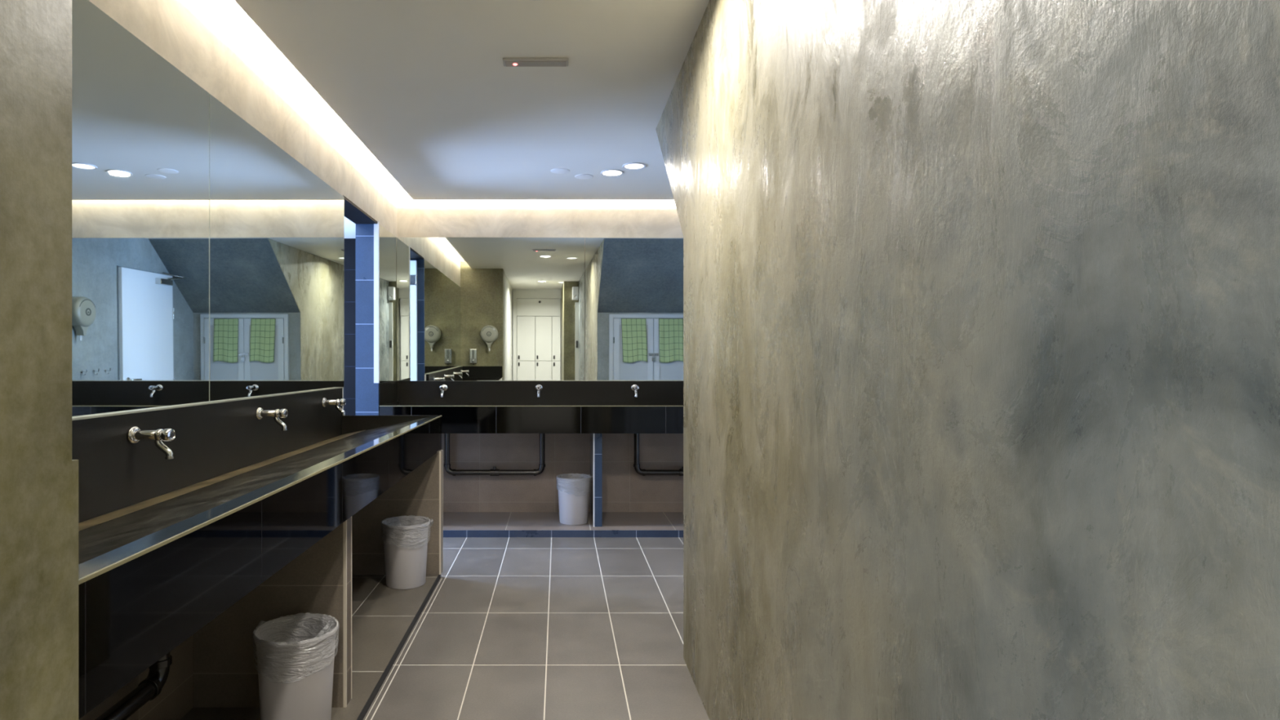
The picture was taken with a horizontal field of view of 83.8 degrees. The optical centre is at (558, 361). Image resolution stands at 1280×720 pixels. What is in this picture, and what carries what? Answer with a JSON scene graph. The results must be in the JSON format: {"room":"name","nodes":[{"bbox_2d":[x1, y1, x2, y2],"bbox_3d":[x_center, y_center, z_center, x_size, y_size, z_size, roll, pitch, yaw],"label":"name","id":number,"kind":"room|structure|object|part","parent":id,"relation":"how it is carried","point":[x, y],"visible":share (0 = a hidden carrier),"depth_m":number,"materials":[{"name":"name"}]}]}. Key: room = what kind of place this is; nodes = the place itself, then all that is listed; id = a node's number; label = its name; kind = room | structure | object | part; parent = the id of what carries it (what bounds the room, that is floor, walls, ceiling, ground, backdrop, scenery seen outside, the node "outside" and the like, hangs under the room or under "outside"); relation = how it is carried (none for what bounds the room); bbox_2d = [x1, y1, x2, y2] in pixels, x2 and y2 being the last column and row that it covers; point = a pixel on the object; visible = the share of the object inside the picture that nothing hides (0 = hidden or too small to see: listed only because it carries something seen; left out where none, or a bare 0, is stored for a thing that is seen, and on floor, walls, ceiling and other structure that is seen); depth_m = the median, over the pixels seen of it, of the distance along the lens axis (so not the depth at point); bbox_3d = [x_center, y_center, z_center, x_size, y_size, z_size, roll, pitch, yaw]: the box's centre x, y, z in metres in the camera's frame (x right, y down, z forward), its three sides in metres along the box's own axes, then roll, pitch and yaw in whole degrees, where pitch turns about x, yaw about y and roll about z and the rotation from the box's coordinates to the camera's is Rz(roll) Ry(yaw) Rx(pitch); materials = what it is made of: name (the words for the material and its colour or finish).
{"room":"public restroom","nodes":[
{"label":"public restroom","id":0,"kind":"room"},
{"bbox_2d":[0,0,78,719],"bbox_3d":[-1.042,-0.057,0.793,0.747,2.580,0.386,0,0,0],"label":"wall pillar","id":1,"kind":"structure","parent":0,"point":[39,474],"depth_m":0.91,"materials":[{"name":"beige concrete"}]},
{"bbox_2d":[79,0,397,719],"bbox_3d":[-1.341,-0.057,3.136,0.147,2.580,4.928,0,0,0],"label":"wall","id":2,"kind":"structure","parent":0,"point":[200,38],"depth_m":2.79,"materials":[{"name":"paint"}]},
{"bbox_2d":[71,0,208,417],"bbox_3d":[-1.272,-0.414,1.779,0.005,1.125,1.588,0,0,0],"label":"wall mirror","id":3,"kind":"object","parent":2,"relation":"attached to","point":[140,125],"visible":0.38,"depth_m":2.12,"materials":[{"name":"clear glass"}]},
{"bbox_2d":[71,387,342,523],"bbox_3d":[-1.260,0.291,2.537,0.026,0.283,3.097,0,0,0],"label":"backsplash","id":4,"kind":"structure","parent":2,"relation":"attached to","point":[211,441],"depth_m":2.37,"materials":[{"name":"black stone"}]},
{"bbox_2d":[71,386,441,719],"bbox_3d":[-0.974,0.324,2.537,0.599,0.358,3.097,0,0,0],"label":"washbasin","id":5,"kind":"object","parent":2,"relation":"attached to","point":[166,547],"visible":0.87,"depth_m":1.88,"materials":[{"name":"black stone"}]},
{"bbox_2d":[94,652,172,719],"bbox_3d":[-1.214,0.744,1.680,0.107,0.482,0.942,0,0,0],"label":"pipe","id":6,"kind":"object","parent":5,"relation":"attached to","point":[149,688],"visible":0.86,"depth_m":2.01,"materials":[{"name":"black metal"}]},
{"bbox_2d":[127,426,175,459],"bbox_3d":[-1.189,0.236,2.076,0.116,0.096,0.060,0,0,0],"label":"tap","id":7,"kind":"object","parent":5,"relation":"attached to","point":[135,434],"visible":1,"depth_m":2.06,"materials":[{"name":"silver metal"}]},
{"bbox_3d":[-1.158,0.251,2.076,0.052,0.054,0.022,0,0,0],"label":"spout","id":8,"kind":"part","parent":7,"relation":"part of","materials":[{"name":"silver metal"}]},
{"bbox_2d":[78,417,426,564],"bbox_3d":[-0.971,0.398,2.537,0.552,0.171,3.073,0,0,0],"label":"basin","id":9,"kind":"object","parent":5,"relation":"in","point":[124,511],"depth_m":2.16,"materials":[{"name":"stone"}]},
{"bbox_2d":[256,407,287,430],"bbox_3d":[-1.189,0.236,2.945,0.116,0.096,0.060,0,0,0],"label":"tap","id":10,"kind":"object","parent":5,"relation":"attached to","point":[276,414],"visible":1,"depth_m":2.93,"materials":[{"name":"silver metal"}]},
{"bbox_3d":[-1.158,0.251,2.945,0.052,0.054,0.022,0,0,0],"label":"spout","id":11,"kind":"part","parent":10,"relation":"part of","materials":[{"name":"silver metal"}]},
{"bbox_2d":[321,397,346,415],"bbox_3d":[-1.189,0.236,3.755,0.116,0.096,0.060,0,0,0],"label":"tap","id":12,"kind":"object","parent":5,"relation":"attached to","point":[342,402],"visible":1,"depth_m":3.74,"materials":[{"name":"silver metal"}]},
{"bbox_3d":[-1.158,0.251,3.755,0.052,0.054,0.022,0,0,0],"label":"spout","id":13,"kind":"part","parent":12,"relation":"part of","materials":[{"name":"silver metal"}]},
{"bbox_3d":[-0.972,0.406,4.079,0.550,0.195,0.012,0,0,0],"label":"panel","id":14,"kind":"part","parent":5,"relation":"part of","materials":[{"name":"black stone"}]},
{"bbox_2d":[208,93,343,401],"bbox_3d":[-1.272,-0.414,3.384,0.005,1.125,1.613,0,0,0],"label":"wall mirror","id":15,"kind":"object","parent":2,"relation":"attached to","point":[276,228],"visible":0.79,"depth_m":3.10,"materials":[{"name":"clear glass"}]},
{"bbox_2d":[342,197,344,410],"bbox_3d":[-1.351,0.128,4.195,0.158,2.210,0.010,0,0,0],"label":"trim","id":16,"kind":"structure","parent":2,"relation":"attached to","point":[344,197],"depth_m":4.20,"materials":[{"name":"blue stone"}]},
{"bbox_2d":[342,195,377,223],"bbox_3d":[-1.353,-0.981,4.593,0.155,0.017,0.815,0,0,0],"label":"trim","id":17,"kind":"structure","parent":2,"relation":"attached to","point":[353,212],"depth_m":4.68,"materials":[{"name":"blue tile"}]},
{"bbox_2d":[355,223,378,415],"bbox_3d":[-1.349,0.123,4.992,0.162,2.220,0.015,0,0,0],"label":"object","id":18,"kind":"structure","parent":2,"relation":"attached to","point":[366,391],"depth_m":4.99,"materials":[{"name":"blue tile"}]},
{"bbox_2d":[373,221,379,382],"bbox_3d":[-1.283,-0.422,4.990,0.034,1.140,0.020,0,0,0],"label":"trim","id":19,"kind":"structure","parent":2,"relation":"attached to","point":[376,226],"depth_m":4.98,"materials":[{"name":"white"}]},
{"bbox_2d":[379,224,396,382],"bbox_3d":[-1.272,-0.414,5.284,0.005,1.125,0.562,0,0,0],"label":"wall mirror","id":20,"kind":"object","parent":2,"relation":"attached to","point":[388,241],"visible":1,"depth_m":5.27,"materials":[{"name":"clear glass"}]},
{"bbox_2d":[443,529,683,537],"bbox_3d":[0.258,1.209,4.981,3.065,0.049,0.008,0,0,0],"label":"trim","id":21,"kind":"structure","parent":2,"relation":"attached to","point":[446,533],"depth_m":4.98,"materials":[{"name":"tile"}]},
{"bbox_2d":[216,0,405,191],"bbox_3d":[0.253,-1.372,1.350,3.335,0.050,8.800,0,0,0],"label":"light strip","id":22,"kind":"structure","parent":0,"point":[232,7],"depth_m":3.37,"materials":[{"name":"paint"}]},
{"bbox_2d":[344,238,355,415],"bbox_3d":[-2.458,0.023,6.850,2.085,2.420,0.100,0,0,0],"label":"wall","id":23,"kind":"structure","parent":0,"point":[349,243],"depth_m":6.80,"materials":[{"name":"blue tile"}]},
{"bbox_2d":[344,216,355,238],"bbox_3d":[-2.458,-1.227,5.100,2.085,0.080,3.600,0,0,0],"label":"ceiling","id":24,"kind":"structure","parent":0,"point":[349,226],"depth_m":6.32,"materials":[{"name":"paint"}]},
{"bbox_2d":[180,537,709,719],"bbox_3d":[0.225,1.266,1.375,3.450,0.135,8.850,0,0,0],"label":"floor","id":25,"kind":"structure","parent":0,"point":[512,628],"depth_m":3.15,"materials":[{"name":"tile"}]},
{"bbox_2d":[192,516,351,707],"bbox_3d":[-1.002,0.851,2.490,0.531,0.694,0.070,0,0,0],"label":"tiled wall","id":26,"kind":"structure","parent":25,"relation":"on","point":[317,581],"depth_m":2.46,"materials":[{"name":"tile"}]},
{"bbox_3d":[-0.742,0.851,2.459,0.010,0.694,0.008,0,0,0],"label":"edge trim","id":27,"kind":"part","parent":26,"relation":"part of","materials":[{"name":"beige"}]},
{"bbox_3d":[-0.742,0.851,2.521,0.010,0.694,0.008,0,0,0],"label":"edge trim","id":28,"kind":"part","parent":26,"relation":"part of","materials":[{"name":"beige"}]},
{"bbox_2d":[253,614,337,719],"bbox_3d":[-0.856,1.025,2.294,0.280,0.344,0.264,0,0,14],"label":"waste bin","id":29,"kind":"object","parent":25,"relation":"on","point":[295,654],"visible":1,"depth_m":2.21,"materials":[{"name":"grey plastic"}]},
{"bbox_2d":[351,449,443,574],"bbox_3d":[-0.966,0.851,4.024,0.605,0.694,0.068,0,0,0],"label":"tiled wall","id":30,"kind":"structure","parent":25,"relation":"on","point":[420,493],"depth_m":3.99,"materials":[{"name":"tile"}]},
{"bbox_2d":[356,574,440,719],"bbox_3d":[-0.676,1.215,2.522,0.002,0.035,3.075,0,0,0],"label":"trim","id":31,"kind":"structure","parent":30,"relation":"attached to","point":[378,686],"depth_m":2.91,"materials":[{"name":"black"}]},
{"bbox_2d":[364,578,441,719],"bbox_3d":[-0.665,1.232,2.507,0.002,0.001,3.045,0,0,0],"label":"trim","id":32,"kind":"structure","parent":30,"relation":"attached to","point":[441,579],"depth_m":2.94,"materials":[{"name":"grey metal"}]},
{"bbox_3d":[-0.668,0.851,3.994,0.010,0.694,0.008,0,0,0],"label":"edge trim","id":33,"kind":"part","parent":30,"relation":"part of","materials":[{"name":"beige"}]},
{"bbox_3d":[-0.668,0.851,4.054,0.010,0.694,0.008,0,0,0],"label":"edge trim","id":34,"kind":"part","parent":30,"relation":"part of","materials":[{"name":"beige"}]},
{"bbox_2d":[381,516,430,589],"bbox_3d":[-0.818,1.025,3.832,0.280,0.344,0.264,0,0,-11],"label":"waste bin","id":35,"kind":"object","parent":25,"relation":"on","point":[405,538],"visible":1,"depth_m":3.74,"materials":[{"name":"grey plastic"}]},
{"bbox_2d":[443,511,683,529],"bbox_3d":[0.258,1.209,5.293,3.065,0.048,0.615,0,0,0],"label":"ledge","id":36,"kind":"structure","parent":25,"relation":"on","point":[451,520],"depth_m":5.29,"materials":[{"name":"tile"}]},
{"bbox_2d":[556,474,591,524],"bbox_3d":[0.120,1.011,5.240,0.280,0.344,0.264,0,0,0],"label":"waste bin","id":37,"kind":"object","parent":36,"relation":"on","point":[573,489],"visible":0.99,"depth_m":5.14,"materials":[{"name":"grey plastic"}]},
{"bbox_2d":[590,433,602,526],"bbox_3d":[0.281,0.844,5.338,0.063,0.680,0.498,0,0,0],"label":"tiled wall","id":38,"kind":"structure","parent":36,"relation":"on","point":[596,439],"depth_m":5.09,"materials":[{"name":"tile"}]},
{"bbox_3d":[0.281,0.844,5.343,0.062,0.680,0.488,0,0,0],"label":"tiled panel","id":39,"kind":"part","parent":38,"relation":"part of","materials":[{"name":"tile"}]},
{"bbox_3d":[0.254,0.844,5.094,0.009,0.680,0.010,0,0,0],"label":"edge trim","id":40,"kind":"part","parent":38,"relation":"part of","materials":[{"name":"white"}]},
{"bbox_2d":[234,0,709,199],"bbox_3d":[0.331,-1.258,1.248,2.898,0.022,8.395,0,0,0],"label":"ceiling","id":41,"kind":"structure","parent":0,"point":[426,86],"depth_m":3.17,"materials":[{"name":"paint"}]},
{"bbox_2d":[502,57,568,66],"bbox_3d":[-0.095,-1.238,2.930,0.270,0.019,0.064,0,0,0],"label":"recessed light","id":42,"kind":"object","parent":41,"relation":"in","point":[508,62],"visible":1,"depth_m":2.91,"materials":[{"name":"paint"}]},
{"bbox_2d":[551,168,569,173],"bbox_3d":[0.010,-1.246,4.620,0.124,0.003,0.124,0,0,0],"label":"ceiling disc","id":43,"kind":"object","parent":41,"relation":"attached to","point":[557,171],"visible":1,"depth_m":4.61,"materials":[{"name":"paint"}]},
{"bbox_2d":[574,173,593,179],"bbox_3d":[0.170,-1.246,4.760,0.124,0.003,0.124,0,0,0],"label":"ceiling disc","id":44,"kind":"object","parent":41,"relation":"attached to","point":[583,176],"visible":1,"depth_m":4.75,"materials":[{"name":"paint"}]},
{"bbox_2d":[600,169,623,176],"bbox_3d":[0.352,-1.244,4.660,0.150,0.006,0.150,0,0,0],"label":"recessed light","id":45,"kind":"object","parent":41,"relation":"in","point":[607,172],"visible":1,"depth_m":4.65,"materials":[{"name":"white"}]},
{"bbox_2d":[603,170,621,175],"bbox_3d":[0.352,-1.245,4.660,0.120,0.002,0.120,0,0,0],"label":"diffuser","id":46,"kind":"object","parent":45,"relation":"attached to","point":[605,172],"depth_m":4.65,"materials":[{"name":"white plastic"}]},
{"bbox_2d":[622,162,645,169],"bbox_3d":[0.480,-1.244,4.500,0.150,0.006,0.150,0,0,0],"label":"recessed light","id":47,"kind":"object","parent":41,"relation":"in","point":[632,166],"visible":1,"depth_m":4.50,"materials":[{"name":"white"}]},
{"bbox_2d":[624,164,643,168],"bbox_3d":[0.480,-1.245,4.500,0.120,0.002,0.120,0,0,0],"label":"diffuser","id":48,"kind":"object","parent":47,"relation":"attached to","point":[626,166],"depth_m":4.49,"materials":[{"name":"white plastic"}]},
{"bbox_2d":[397,191,683,511],"bbox_3d":[0.253,-0.057,5.669,3.335,2.580,0.162,0,0,0],"label":"wall","id":49,"kind":"structure","parent":0,"point":[624,490],"depth_m":5.59,"materials":[{"name":"paint"}]},
{"bbox_2d":[396,237,584,381],"bbox_3d":[-0.532,-0.414,5.561,1.472,1.125,0.015,0,0,-1],"label":"wall mirror","id":50,"kind":"object","parent":49,"relation":"attached to","point":[468,308],"visible":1,"depth_m":5.56,"materials":[{"name":"clear glass"}]},
{"bbox_2d":[378,380,683,433],"bbox_3d":[0.252,0.324,5.287,3.056,0.358,0.607,0,0,0],"label":"washbasin","id":51,"kind":"object","parent":49,"relation":"attached to","point":[478,406],"visible":0.52,"depth_m":5.04,"materials":[{"name":"black stone"}]},
{"bbox_3d":[-1.256,0.406,5.285,0.012,0.195,0.558,0,0,0],"label":"panel","id":52,"kind":"part","parent":51,"relation":"part of","materials":[{"name":"black stone"}]},
{"bbox_2d":[439,384,448,397],"bbox_3d":[-0.900,0.223,5.506,0.060,0.096,0.116,0,0,0],"label":"tap","id":53,"kind":"object","parent":51,"relation":"attached to","point":[443,388],"visible":1,"depth_m":5.46,"materials":[{"name":"silver metal"}]},
{"bbox_2d":[444,433,545,475],"bbox_3d":[-0.498,0.695,5.537,0.792,0.384,0.102,0,0,0],"label":"pipe","id":54,"kind":"object","parent":51,"relation":"attached to","point":[492,472],"visible":0.97,"depth_m":5.50,"materials":[{"name":"black"}]},
{"bbox_2d":[489,466,499,475],"bbox_3d":[-0.498,0.851,5.537,0.070,0.072,0.102,0,0,0],"label":"socket","id":55,"kind":"object","parent":54,"relation":"attached to","point":[493,472],"depth_m":5.49,"materials":[{"name":"black metal"}]},
{"bbox_2d":[535,384,542,397],"bbox_3d":[-0.155,0.223,5.506,0.060,0.096,0.116,0,0,0],"label":"tap","id":56,"kind":"object","parent":51,"relation":"attached to","point":[539,387],"visible":1,"depth_m":5.46,"materials":[{"name":"silver metal"}]},
{"bbox_2d":[631,384,639,397],"bbox_3d":[0.598,0.223,5.506,0.060,0.096,0.116,0,0,0],"label":"tap","id":57,"kind":"object","parent":51,"relation":"attached to","point":[634,387],"visible":1,"depth_m":5.46,"materials":[{"name":"silver metal"}]},
{"bbox_2d":[633,433,683,475],"bbox_3d":[0.974,0.695,5.537,0.784,0.384,0.102,0,0,0],"label":"pipe","id":58,"kind":"object","parent":51,"relation":"attached to","point":[679,472],"visible":0.48,"depth_m":5.50,"materials":[{"name":"black"}]},
{"bbox_2d":[679,466,683,475],"bbox_3d":[0.974,0.851,5.537,0.070,0.072,0.102,0,0,0],"label":"socket","id":59,"kind":"object","parent":58,"relation":"attached to","point":[681,470],"depth_m":5.49,"materials":[{"name":"black"}]},
{"bbox_2d":[398,381,683,404],"bbox_3d":[0.259,0.291,5.577,3.042,0.283,0.026,0,0,0],"label":"backsplash","id":60,"kind":"structure","parent":49,"relation":"attached to","point":[410,393],"depth_m":5.56,"materials":[{"name":"black stone"}]},
{"bbox_2d":[585,237,683,380],"bbox_3d":[0.992,-0.414,5.582,1.567,1.125,0.015,0,0,-1],"label":"wall mirror","id":61,"kind":"object","parent":49,"relation":"attached to","point":[634,286],"visible":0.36,"depth_m":5.58,"materials":[{"name":"clear glass"}]},
{"bbox_2d":[655,0,1279,719],"bbox_3d":[0.570,-0.057,0.396,0.100,2.580,6.792,0,0,0],"label":"wall","id":62,"kind":"structure","parent":0,"point":[981,298],"depth_m":0.89,"materials":[{"name":"concrete"}]}
]}

